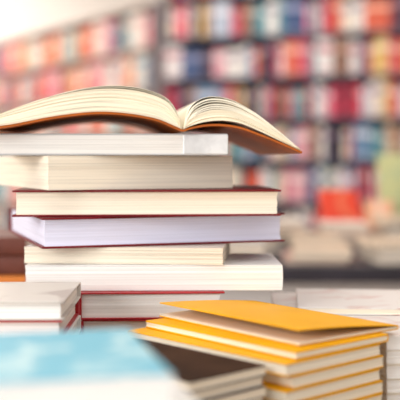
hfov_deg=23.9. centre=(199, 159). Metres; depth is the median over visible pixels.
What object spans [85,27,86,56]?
book
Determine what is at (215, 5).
book
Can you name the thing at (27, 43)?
book
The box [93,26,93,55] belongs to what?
book
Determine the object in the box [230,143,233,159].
book
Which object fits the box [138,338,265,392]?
book
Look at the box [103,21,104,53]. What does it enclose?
book
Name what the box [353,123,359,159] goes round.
book
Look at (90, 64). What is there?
book
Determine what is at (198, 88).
book
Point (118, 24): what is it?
book
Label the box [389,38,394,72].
book
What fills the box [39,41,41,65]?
book
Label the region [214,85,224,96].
book
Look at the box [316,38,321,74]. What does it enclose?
book
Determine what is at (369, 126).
book
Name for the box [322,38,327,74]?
book
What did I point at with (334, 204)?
book
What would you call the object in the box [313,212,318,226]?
book
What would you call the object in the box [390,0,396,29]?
book
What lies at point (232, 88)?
book
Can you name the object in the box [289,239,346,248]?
book
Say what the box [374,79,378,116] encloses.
book
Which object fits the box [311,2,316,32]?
book
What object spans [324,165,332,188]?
book
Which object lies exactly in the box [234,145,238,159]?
book
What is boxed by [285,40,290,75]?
book
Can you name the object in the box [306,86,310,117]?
book
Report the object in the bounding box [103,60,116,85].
book
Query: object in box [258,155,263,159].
book
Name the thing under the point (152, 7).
bookcase
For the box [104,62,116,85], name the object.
book
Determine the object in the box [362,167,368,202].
book
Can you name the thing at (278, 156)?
book
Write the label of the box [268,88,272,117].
book
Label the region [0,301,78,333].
book
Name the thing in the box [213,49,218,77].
book
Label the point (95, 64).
book
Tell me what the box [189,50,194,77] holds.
book
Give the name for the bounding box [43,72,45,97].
book
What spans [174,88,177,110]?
book
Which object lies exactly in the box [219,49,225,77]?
book
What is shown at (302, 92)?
book
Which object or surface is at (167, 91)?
book
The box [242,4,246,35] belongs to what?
book
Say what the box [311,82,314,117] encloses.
book
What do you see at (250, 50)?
book
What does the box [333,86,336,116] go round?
book
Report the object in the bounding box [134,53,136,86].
book
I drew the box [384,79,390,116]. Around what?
book
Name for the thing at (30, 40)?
book
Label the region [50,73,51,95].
book
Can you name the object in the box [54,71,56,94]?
book
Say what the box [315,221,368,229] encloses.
book
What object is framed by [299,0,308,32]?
book
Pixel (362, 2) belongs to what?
book
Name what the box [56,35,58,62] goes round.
book
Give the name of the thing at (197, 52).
book
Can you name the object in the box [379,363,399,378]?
book
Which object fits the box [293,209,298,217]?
book
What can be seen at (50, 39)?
book
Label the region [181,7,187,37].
book
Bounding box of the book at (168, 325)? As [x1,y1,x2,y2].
[146,318,388,359]
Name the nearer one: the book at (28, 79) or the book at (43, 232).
the book at (43, 232)
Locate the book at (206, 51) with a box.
[205,50,208,77]
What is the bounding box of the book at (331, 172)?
[329,169,334,188]
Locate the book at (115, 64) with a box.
[114,63,116,85]
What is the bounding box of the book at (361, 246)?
[357,243,364,250]
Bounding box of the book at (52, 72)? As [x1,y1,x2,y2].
[52,72,53,95]
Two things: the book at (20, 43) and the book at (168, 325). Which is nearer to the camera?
the book at (168, 325)
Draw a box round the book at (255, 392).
[205,385,265,399]
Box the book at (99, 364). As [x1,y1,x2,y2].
[0,328,172,399]
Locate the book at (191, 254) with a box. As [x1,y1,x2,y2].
[24,243,229,264]
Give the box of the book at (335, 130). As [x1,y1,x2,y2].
[331,125,339,159]
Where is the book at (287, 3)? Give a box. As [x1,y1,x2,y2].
[284,0,290,33]
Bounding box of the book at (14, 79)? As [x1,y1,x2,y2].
[13,78,15,103]
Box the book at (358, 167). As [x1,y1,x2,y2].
[356,165,363,202]
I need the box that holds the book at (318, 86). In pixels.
[315,83,323,117]
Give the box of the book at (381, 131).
[378,128,384,153]
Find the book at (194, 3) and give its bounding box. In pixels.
[193,2,195,36]
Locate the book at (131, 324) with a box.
[81,319,152,329]
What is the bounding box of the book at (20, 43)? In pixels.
[18,41,24,69]
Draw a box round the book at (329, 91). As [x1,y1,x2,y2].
[326,88,332,116]
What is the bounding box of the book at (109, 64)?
[109,64,110,85]
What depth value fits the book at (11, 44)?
7.85 m
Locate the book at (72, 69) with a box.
[71,68,73,90]
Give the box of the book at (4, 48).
[4,48,5,72]
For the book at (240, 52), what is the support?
on the bookcase at (220, 42)
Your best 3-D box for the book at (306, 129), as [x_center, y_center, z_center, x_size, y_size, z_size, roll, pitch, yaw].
[0.627,-0.094,5.450,0.027,0.187,0.153,0,0,16]
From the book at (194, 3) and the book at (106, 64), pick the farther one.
the book at (106, 64)
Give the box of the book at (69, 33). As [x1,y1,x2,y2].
[68,32,70,60]
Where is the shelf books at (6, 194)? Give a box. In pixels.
[0,123,142,226]
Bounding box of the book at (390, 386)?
[379,374,399,393]
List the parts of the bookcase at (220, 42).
panel, shelf, shelf, shelf, shelf, shelf, shelf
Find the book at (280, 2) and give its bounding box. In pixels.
[278,0,283,33]
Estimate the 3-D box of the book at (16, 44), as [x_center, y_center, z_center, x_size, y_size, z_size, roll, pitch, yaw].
[-1.448,-0.844,7.785,0.150,0.226,0.047,0,0,-34]
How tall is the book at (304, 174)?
0.179 m
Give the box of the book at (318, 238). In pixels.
[291,233,340,244]
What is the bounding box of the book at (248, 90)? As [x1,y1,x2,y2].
[246,87,251,109]
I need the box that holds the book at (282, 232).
[280,229,308,234]
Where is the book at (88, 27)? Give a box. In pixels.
[87,26,92,56]
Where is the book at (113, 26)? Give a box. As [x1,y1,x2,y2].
[111,24,115,51]
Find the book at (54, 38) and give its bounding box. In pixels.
[54,38,55,62]
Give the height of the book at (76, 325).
0.013 m
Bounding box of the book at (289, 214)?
[287,211,292,216]
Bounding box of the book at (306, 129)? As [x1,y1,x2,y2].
[304,127,308,159]
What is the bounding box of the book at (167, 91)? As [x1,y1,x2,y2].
[165,89,169,100]
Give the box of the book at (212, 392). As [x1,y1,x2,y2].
[188,376,262,399]
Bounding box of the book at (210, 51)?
[209,50,212,77]
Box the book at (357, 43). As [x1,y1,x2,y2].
[355,41,359,73]
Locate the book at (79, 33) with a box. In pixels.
[78,32,81,58]
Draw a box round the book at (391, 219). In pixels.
[372,215,399,223]
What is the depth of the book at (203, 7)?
5.54 m
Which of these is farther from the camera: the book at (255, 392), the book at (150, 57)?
the book at (150, 57)
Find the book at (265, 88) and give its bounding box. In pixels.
[263,86,270,117]
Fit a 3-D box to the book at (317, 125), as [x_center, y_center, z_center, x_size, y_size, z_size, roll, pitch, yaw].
[0.684,-0.105,5.441,0.027,0.209,0.147,0,0,16]
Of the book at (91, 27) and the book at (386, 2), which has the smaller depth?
the book at (386, 2)
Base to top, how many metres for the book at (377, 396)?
0.008 m
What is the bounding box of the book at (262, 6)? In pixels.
[260,4,265,34]
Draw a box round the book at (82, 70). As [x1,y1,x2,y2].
[81,69,83,88]
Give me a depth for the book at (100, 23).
6.56 m
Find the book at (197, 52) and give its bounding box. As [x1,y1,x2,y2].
[195,50,200,77]
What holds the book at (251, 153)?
on the bookcase at (220, 42)
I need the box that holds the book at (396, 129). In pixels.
[395,128,398,153]
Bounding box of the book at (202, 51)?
[201,50,204,77]
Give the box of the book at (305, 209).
[304,207,311,226]
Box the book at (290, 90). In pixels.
[288,88,294,117]
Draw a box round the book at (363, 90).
[361,88,366,116]
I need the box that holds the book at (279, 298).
[271,292,383,316]
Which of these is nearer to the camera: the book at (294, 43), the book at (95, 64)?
the book at (294, 43)
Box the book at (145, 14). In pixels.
[143,12,150,45]
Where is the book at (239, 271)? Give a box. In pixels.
[25,253,282,290]
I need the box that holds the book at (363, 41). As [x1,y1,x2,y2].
[360,38,367,73]
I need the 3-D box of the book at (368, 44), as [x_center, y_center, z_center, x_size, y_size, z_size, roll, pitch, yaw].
[0.961,-0.571,5.348,0.022,0.181,0.154,0,0,16]
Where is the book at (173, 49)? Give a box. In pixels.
[170,46,176,78]
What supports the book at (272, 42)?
on the bookcase at (220, 42)
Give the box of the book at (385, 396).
[381,391,399,399]
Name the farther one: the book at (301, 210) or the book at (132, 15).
the book at (132, 15)
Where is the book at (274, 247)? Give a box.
[268,242,280,251]
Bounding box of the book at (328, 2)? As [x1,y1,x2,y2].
[326,0,330,31]
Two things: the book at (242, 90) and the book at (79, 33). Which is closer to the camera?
the book at (242, 90)
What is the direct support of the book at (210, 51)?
on the bookcase at (220, 42)
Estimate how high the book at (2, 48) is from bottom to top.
0.217 m
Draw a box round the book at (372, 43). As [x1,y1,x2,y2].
[371,42,374,73]
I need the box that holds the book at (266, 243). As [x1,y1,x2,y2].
[230,242,267,252]
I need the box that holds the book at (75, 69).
[74,68,76,89]
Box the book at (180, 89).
[178,87,183,110]
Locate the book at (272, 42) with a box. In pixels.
[270,40,277,75]
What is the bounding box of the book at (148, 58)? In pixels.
[146,57,149,87]
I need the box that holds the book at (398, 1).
[397,0,399,29]
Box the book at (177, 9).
[175,7,180,37]
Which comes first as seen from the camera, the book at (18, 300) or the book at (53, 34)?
the book at (18, 300)
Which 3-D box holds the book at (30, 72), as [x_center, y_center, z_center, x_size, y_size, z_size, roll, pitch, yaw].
[-1.282,-0.580,7.564,0.168,0.239,0.044,0,0,-34]
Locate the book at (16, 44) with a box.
[15,43,17,70]
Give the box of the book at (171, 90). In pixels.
[170,89,173,105]
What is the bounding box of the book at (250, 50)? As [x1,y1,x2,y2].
[248,48,253,76]
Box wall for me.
[0,0,159,41]
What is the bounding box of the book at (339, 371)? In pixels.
[262,355,382,388]
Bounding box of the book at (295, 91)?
[293,89,298,117]
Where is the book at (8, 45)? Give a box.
[8,45,9,71]
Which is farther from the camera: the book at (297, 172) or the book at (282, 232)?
the book at (297, 172)
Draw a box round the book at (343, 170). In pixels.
[339,165,348,188]
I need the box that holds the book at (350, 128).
[349,127,352,159]
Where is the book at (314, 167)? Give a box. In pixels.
[313,166,321,201]
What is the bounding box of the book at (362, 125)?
[360,123,365,159]
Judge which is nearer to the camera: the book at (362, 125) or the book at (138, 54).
the book at (362, 125)
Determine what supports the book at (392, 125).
on the bookcase at (220, 42)
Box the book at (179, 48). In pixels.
[177,46,189,78]
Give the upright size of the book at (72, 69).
0.211 m
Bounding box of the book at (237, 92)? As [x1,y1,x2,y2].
[235,90,239,103]
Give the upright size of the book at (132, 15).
0.227 m
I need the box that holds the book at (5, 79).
[4,78,12,104]
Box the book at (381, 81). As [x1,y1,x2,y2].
[379,79,383,116]
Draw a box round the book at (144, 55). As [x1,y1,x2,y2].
[141,52,150,87]
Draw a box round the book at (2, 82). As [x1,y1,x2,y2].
[1,81,3,104]
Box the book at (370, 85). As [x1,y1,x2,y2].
[367,82,373,116]
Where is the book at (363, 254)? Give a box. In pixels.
[358,251,399,263]
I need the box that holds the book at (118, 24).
[116,23,119,50]
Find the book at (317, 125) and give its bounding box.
[315,123,322,159]
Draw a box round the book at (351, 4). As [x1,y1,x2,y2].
[348,0,354,31]
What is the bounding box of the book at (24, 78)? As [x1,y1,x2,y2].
[23,78,24,102]
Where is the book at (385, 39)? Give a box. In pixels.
[382,35,389,73]
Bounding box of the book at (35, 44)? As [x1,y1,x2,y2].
[35,44,36,66]
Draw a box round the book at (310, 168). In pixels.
[308,166,312,201]
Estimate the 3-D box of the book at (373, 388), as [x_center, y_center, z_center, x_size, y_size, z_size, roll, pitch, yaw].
[0.039,0.160,0.696,0.096,0.008,0.163,0,0,-42]
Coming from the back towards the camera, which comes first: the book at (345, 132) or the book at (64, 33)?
the book at (64, 33)
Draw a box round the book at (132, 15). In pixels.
[131,14,133,47]
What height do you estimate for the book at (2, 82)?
0.208 m
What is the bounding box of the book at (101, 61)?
[100,60,102,85]
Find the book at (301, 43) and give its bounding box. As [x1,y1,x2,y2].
[298,40,304,75]
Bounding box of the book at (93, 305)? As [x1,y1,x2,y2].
[79,291,224,319]
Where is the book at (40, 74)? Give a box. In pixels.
[39,72,42,99]
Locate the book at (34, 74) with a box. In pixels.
[32,72,42,101]
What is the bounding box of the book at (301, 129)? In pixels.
[299,127,303,159]
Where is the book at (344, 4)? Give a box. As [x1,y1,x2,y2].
[341,1,347,31]
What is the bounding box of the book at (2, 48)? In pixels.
[2,48,3,72]
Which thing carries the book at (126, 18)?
on the bookcase at (152, 7)
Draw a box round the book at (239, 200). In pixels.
[12,185,280,216]
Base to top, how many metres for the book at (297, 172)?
0.179 m
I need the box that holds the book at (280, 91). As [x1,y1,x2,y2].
[279,90,282,117]
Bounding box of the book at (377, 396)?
[357,393,381,399]
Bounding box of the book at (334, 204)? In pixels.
[316,189,363,222]
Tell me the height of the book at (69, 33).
0.209 m
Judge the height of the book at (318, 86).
0.195 m
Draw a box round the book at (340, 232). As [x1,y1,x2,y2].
[317,226,370,235]
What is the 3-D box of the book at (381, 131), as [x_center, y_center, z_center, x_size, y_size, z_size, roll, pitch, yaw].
[1.029,-0.089,5.329,0.034,0.178,0.158,0,0,16]
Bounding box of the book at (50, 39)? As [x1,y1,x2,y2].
[49,38,51,63]
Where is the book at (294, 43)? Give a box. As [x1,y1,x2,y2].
[291,40,297,75]
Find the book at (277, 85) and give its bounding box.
[273,81,281,117]
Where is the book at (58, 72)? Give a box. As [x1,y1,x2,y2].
[57,71,59,93]
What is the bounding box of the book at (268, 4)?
[266,2,271,34]
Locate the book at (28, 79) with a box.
[27,78,29,101]
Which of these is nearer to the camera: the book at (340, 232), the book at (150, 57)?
the book at (340, 232)
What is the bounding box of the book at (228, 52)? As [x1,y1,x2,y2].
[226,50,230,76]
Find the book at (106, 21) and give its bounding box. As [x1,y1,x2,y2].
[105,20,108,52]
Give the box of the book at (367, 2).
[365,0,370,30]
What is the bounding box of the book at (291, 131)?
[289,129,294,159]
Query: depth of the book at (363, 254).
2.01 m
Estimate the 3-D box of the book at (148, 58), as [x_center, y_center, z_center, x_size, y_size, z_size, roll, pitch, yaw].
[-0.281,-0.558,6.091,0.149,0.196,0.042,0,0,-34]
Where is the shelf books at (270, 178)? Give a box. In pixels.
[232,168,290,216]
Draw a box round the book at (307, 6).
[305,4,310,32]
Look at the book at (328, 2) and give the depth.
5.34 m
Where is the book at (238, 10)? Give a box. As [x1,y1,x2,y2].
[236,8,241,35]
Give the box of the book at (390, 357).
[379,346,399,364]
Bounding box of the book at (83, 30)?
[82,29,84,57]
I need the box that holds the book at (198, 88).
[196,86,201,100]
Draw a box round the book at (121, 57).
[120,55,122,85]
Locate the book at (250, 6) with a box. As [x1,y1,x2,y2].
[247,3,254,34]
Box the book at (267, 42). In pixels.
[265,40,269,75]
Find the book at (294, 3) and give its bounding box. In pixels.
[291,0,298,33]
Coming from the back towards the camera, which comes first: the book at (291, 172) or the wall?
the wall
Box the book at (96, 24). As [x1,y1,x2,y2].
[94,22,98,54]
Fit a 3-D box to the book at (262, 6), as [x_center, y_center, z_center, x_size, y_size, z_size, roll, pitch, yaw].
[0.380,-0.809,5.516,0.034,0.177,0.150,0,0,16]
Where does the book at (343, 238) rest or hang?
on the display table
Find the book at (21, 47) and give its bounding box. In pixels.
[20,46,22,69]
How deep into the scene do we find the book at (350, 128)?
5.32 m
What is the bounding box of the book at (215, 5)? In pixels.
[212,1,218,36]
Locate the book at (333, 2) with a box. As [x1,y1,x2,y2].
[331,0,335,31]
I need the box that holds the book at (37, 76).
[37,76,38,99]
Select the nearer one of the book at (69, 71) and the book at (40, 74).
the book at (69, 71)
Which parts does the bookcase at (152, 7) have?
panel, shelf, shelf, shelf, shelf, shelf, panel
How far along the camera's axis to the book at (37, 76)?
7.41 m
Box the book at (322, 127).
[320,125,325,159]
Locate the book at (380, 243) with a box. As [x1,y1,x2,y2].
[356,237,399,249]
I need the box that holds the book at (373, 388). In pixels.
[262,380,382,399]
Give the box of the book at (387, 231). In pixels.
[377,227,399,235]
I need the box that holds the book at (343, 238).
[319,232,368,241]
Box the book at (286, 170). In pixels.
[284,168,291,201]
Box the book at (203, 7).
[201,5,206,36]
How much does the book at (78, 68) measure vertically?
0.217 m
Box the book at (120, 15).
[120,15,121,49]
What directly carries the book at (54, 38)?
on the bookcase at (152, 7)
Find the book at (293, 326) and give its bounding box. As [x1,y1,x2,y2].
[159,300,397,346]
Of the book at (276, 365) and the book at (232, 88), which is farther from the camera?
the book at (232, 88)
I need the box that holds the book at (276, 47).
[274,45,278,75]
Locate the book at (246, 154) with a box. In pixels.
[243,148,249,159]
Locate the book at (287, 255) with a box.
[283,251,349,263]
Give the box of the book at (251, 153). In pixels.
[250,151,253,159]
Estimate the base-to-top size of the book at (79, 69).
0.195 m
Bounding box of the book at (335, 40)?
[333,38,338,74]
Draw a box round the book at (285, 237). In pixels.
[280,235,290,240]
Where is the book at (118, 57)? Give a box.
[117,56,119,85]
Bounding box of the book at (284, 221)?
[280,217,302,225]
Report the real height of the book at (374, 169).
0.199 m
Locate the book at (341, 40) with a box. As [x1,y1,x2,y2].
[339,38,343,74]
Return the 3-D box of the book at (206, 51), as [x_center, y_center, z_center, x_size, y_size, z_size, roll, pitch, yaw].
[0.058,-0.563,5.604,0.023,0.165,0.151,0,0,16]
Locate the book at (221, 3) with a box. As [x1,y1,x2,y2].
[219,1,224,35]
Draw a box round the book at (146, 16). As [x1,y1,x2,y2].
[146,16,147,44]
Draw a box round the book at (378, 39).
[375,36,381,73]
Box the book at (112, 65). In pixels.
[111,64,113,85]
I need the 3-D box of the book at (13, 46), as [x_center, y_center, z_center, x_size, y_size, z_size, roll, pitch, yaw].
[-1.491,-0.841,7.866,0.155,0.221,0.042,0,0,-34]
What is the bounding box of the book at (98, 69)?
[97,67,99,85]
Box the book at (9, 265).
[0,256,27,274]
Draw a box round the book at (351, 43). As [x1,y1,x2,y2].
[349,41,354,73]
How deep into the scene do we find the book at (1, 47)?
8.04 m
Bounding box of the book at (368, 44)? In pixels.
[366,41,370,73]
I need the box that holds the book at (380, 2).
[378,0,383,30]
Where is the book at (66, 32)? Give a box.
[66,32,67,60]
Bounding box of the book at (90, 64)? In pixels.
[89,63,91,86]
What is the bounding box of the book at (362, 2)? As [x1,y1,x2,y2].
[360,0,364,30]
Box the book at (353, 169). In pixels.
[351,166,355,188]
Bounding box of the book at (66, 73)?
[65,72,67,91]
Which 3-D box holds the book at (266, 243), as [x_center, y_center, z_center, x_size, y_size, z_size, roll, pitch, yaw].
[0.088,0.194,2.080,0.117,0.014,0.170,0,0,6]
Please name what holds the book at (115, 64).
on the bookcase at (152, 7)
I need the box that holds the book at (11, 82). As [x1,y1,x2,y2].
[11,82,12,103]
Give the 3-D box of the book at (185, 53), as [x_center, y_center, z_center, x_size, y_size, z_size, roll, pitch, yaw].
[-0.068,-0.564,5.648,0.036,0.166,0.167,0,0,16]
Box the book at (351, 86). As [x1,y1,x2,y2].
[349,84,354,116]
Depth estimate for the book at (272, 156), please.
5.43 m
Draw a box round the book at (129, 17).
[128,16,130,48]
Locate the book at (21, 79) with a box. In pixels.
[21,79,22,102]
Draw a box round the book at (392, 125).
[390,123,395,153]
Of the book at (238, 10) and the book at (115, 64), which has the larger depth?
the book at (115, 64)
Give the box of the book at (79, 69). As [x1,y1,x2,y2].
[79,69,80,88]
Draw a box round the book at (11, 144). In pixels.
[0,133,227,155]
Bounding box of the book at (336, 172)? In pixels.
[334,169,338,188]
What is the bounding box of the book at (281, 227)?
[280,222,304,229]
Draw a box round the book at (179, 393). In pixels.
[172,378,194,399]
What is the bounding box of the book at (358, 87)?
[355,84,363,116]
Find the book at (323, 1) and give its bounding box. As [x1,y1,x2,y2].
[322,0,325,32]
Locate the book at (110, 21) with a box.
[109,20,119,52]
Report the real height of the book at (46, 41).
0.195 m
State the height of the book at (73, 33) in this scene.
0.209 m
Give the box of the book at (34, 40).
[33,39,36,66]
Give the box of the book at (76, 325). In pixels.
[68,315,80,330]
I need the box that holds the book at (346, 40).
[344,38,351,74]
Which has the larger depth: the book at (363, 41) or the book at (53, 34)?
the book at (53, 34)
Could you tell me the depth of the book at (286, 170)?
5.41 m
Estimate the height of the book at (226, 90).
0.183 m
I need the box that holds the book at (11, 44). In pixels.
[10,44,14,71]
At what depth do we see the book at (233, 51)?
5.50 m
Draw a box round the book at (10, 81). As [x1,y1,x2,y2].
[9,81,10,104]
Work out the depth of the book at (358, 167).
5.29 m
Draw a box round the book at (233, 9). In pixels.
[232,8,235,35]
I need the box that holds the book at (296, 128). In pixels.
[295,127,298,159]
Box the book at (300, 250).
[292,243,352,258]
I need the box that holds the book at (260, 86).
[259,85,262,117]
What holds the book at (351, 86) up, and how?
on the bookcase at (220, 42)
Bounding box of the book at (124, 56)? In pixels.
[123,55,133,85]
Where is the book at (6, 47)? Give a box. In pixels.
[6,47,7,72]
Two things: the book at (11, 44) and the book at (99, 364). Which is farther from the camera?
the book at (11, 44)
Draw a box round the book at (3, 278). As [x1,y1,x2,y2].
[0,275,25,281]
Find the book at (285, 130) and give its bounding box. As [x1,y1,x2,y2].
[282,127,292,159]
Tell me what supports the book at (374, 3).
on the bookcase at (220, 42)
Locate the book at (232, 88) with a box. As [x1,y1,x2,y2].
[229,85,240,100]
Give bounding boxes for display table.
[0,227,399,302]
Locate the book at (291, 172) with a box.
[289,170,295,201]
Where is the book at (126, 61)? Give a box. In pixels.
[124,59,129,85]
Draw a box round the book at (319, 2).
[317,0,321,32]
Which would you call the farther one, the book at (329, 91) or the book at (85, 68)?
the book at (85, 68)
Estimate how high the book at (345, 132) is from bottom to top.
0.170 m
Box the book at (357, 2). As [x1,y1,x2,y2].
[355,0,359,30]
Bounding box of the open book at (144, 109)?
[0,86,301,154]
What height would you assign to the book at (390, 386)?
0.010 m
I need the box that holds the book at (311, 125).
[309,123,314,159]
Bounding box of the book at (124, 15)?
[122,14,130,49]
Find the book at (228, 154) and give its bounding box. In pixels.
[225,142,229,155]
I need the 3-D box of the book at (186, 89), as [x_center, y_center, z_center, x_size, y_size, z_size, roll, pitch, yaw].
[-0.065,-0.336,5.635,0.031,0.190,0.143,0,0,16]
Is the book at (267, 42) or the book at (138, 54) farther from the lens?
the book at (138, 54)
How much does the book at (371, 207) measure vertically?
0.095 m
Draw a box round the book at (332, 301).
[296,289,399,315]
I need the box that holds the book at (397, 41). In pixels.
[395,39,399,72]
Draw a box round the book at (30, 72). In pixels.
[30,72,31,101]
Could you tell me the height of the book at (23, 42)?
0.222 m
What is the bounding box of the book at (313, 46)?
[311,44,315,74]
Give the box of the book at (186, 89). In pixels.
[184,87,188,106]
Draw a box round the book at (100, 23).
[99,21,102,54]
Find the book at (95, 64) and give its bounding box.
[93,62,99,86]
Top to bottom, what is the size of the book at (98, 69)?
0.186 m
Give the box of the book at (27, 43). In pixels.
[25,41,29,68]
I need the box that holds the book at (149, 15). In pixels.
[148,14,150,44]
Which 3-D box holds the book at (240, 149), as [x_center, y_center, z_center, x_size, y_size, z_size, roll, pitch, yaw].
[0.252,-0.087,5.544,0.022,0.174,0.142,0,0,16]
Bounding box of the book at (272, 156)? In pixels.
[269,154,275,159]
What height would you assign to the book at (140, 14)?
0.227 m
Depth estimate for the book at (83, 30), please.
6.77 m
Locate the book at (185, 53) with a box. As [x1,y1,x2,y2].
[182,50,188,78]
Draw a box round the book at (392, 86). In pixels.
[389,83,395,116]
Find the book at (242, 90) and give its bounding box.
[240,88,245,106]
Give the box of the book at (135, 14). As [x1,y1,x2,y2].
[134,13,137,47]
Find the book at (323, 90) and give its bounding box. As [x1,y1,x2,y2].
[321,88,325,117]
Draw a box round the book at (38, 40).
[37,39,45,66]
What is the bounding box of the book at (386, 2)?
[384,0,389,29]
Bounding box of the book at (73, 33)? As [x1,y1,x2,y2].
[71,31,75,59]
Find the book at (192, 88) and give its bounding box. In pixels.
[189,84,198,104]
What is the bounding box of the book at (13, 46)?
[12,45,14,70]
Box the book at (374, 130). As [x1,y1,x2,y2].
[372,128,377,159]
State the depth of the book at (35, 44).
7.43 m
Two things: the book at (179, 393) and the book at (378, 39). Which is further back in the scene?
the book at (378, 39)
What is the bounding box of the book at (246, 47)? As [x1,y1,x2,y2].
[244,45,253,76]
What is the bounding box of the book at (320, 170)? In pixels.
[317,167,323,201]
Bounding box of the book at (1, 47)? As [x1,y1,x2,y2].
[0,46,5,73]
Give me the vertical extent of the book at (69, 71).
0.203 m
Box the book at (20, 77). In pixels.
[19,76,29,102]
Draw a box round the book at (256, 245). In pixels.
[230,242,265,248]
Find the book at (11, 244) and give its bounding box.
[0,229,31,255]
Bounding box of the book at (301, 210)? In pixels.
[299,207,306,221]
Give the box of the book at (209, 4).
[207,2,211,36]
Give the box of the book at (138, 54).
[137,53,140,87]
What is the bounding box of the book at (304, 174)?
[301,170,307,201]
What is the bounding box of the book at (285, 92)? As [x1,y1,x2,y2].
[283,90,287,117]
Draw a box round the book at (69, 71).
[68,70,70,90]
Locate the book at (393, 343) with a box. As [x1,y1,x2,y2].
[353,316,399,349]
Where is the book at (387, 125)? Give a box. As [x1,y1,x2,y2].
[385,123,389,153]
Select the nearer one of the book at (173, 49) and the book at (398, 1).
the book at (398, 1)
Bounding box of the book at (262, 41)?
[261,40,264,76]
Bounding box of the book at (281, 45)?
[279,43,284,75]
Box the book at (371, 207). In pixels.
[363,200,392,231]
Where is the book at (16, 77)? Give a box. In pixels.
[16,77,17,103]
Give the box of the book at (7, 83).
[6,82,8,104]
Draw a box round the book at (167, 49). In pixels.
[165,46,169,78]
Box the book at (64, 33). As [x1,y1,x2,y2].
[64,33,65,60]
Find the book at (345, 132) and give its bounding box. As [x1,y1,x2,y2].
[343,130,348,159]
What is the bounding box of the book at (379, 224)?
[374,220,399,227]
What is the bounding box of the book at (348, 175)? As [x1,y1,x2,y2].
[346,173,350,188]
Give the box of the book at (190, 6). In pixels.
[188,4,192,37]
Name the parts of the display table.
panel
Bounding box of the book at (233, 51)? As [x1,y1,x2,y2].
[231,49,236,76]
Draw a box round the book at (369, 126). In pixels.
[366,123,373,159]
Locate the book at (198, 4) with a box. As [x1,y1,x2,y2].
[196,2,204,36]
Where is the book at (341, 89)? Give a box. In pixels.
[337,84,345,116]
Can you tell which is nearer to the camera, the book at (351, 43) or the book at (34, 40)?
the book at (351, 43)
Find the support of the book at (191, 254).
on the book at (239, 271)
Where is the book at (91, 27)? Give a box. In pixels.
[91,27,92,55]
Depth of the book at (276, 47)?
5.42 m
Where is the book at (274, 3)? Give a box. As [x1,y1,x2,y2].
[272,1,277,33]
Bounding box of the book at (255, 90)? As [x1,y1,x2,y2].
[252,87,258,114]
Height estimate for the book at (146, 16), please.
0.191 m
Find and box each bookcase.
[0,1,159,204]
[160,0,399,212]
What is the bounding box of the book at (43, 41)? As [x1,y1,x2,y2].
[42,40,44,65]
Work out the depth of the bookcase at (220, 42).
5.53 m
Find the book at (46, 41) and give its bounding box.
[45,40,47,64]
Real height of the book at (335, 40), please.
0.207 m
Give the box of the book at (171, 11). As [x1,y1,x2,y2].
[168,8,174,37]
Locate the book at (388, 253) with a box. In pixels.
[365,246,399,257]
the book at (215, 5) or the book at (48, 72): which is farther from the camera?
the book at (48, 72)
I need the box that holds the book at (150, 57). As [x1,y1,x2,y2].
[150,57,150,86]
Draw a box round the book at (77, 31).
[76,30,81,58]
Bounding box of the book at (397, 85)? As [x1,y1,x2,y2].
[396,84,399,116]
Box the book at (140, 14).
[138,12,143,46]
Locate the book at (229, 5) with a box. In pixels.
[225,1,235,35]
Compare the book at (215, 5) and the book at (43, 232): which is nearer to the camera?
the book at (43, 232)
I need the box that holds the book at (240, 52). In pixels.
[237,49,243,76]
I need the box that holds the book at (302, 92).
[299,89,305,117]
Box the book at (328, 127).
[326,125,330,159]
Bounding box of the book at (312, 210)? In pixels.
[308,207,315,226]
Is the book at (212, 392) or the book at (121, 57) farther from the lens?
the book at (121, 57)
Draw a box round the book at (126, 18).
[125,17,127,48]
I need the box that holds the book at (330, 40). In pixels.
[328,38,332,74]
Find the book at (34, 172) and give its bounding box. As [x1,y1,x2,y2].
[0,156,232,189]
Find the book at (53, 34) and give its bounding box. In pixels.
[52,33,59,63]
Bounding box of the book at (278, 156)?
[276,127,281,159]
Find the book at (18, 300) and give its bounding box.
[0,282,80,319]
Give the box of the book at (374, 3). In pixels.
[371,0,377,30]
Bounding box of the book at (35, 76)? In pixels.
[35,76,36,100]
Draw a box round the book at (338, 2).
[336,0,342,31]
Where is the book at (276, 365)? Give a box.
[131,327,379,376]
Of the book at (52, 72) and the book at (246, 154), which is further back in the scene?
the book at (52, 72)
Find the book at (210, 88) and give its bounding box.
[208,86,213,96]
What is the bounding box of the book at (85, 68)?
[84,67,87,87]
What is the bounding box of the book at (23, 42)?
[23,42,24,68]
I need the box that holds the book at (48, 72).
[46,70,59,96]
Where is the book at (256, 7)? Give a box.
[254,5,259,34]
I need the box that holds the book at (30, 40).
[30,40,31,67]
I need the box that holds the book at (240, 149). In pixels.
[239,147,242,159]
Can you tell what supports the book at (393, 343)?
on the book at (390, 357)
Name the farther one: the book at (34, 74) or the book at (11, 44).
the book at (11, 44)
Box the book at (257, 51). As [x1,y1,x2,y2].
[254,48,260,76]
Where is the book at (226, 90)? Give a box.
[224,87,228,98]
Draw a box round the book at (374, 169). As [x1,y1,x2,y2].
[372,167,376,199]
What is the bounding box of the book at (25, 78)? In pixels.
[25,78,26,102]
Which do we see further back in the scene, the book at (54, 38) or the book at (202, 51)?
the book at (54, 38)
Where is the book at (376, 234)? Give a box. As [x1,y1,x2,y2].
[374,231,399,236]
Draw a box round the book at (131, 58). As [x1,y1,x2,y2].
[130,57,133,86]
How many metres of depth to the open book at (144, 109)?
0.81 m
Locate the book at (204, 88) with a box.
[202,86,207,97]
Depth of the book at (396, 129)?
5.24 m
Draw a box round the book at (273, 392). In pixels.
[262,368,379,399]
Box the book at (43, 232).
[8,206,284,248]
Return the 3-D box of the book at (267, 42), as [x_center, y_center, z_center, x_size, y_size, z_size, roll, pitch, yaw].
[0.399,-0.585,5.495,0.024,0.210,0.131,0,0,16]
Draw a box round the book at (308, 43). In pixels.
[305,40,314,74]
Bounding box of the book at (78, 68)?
[77,67,83,88]
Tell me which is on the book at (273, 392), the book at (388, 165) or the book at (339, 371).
the book at (339, 371)
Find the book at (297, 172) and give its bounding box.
[295,170,301,201]
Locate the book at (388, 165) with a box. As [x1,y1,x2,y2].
[376,154,399,214]

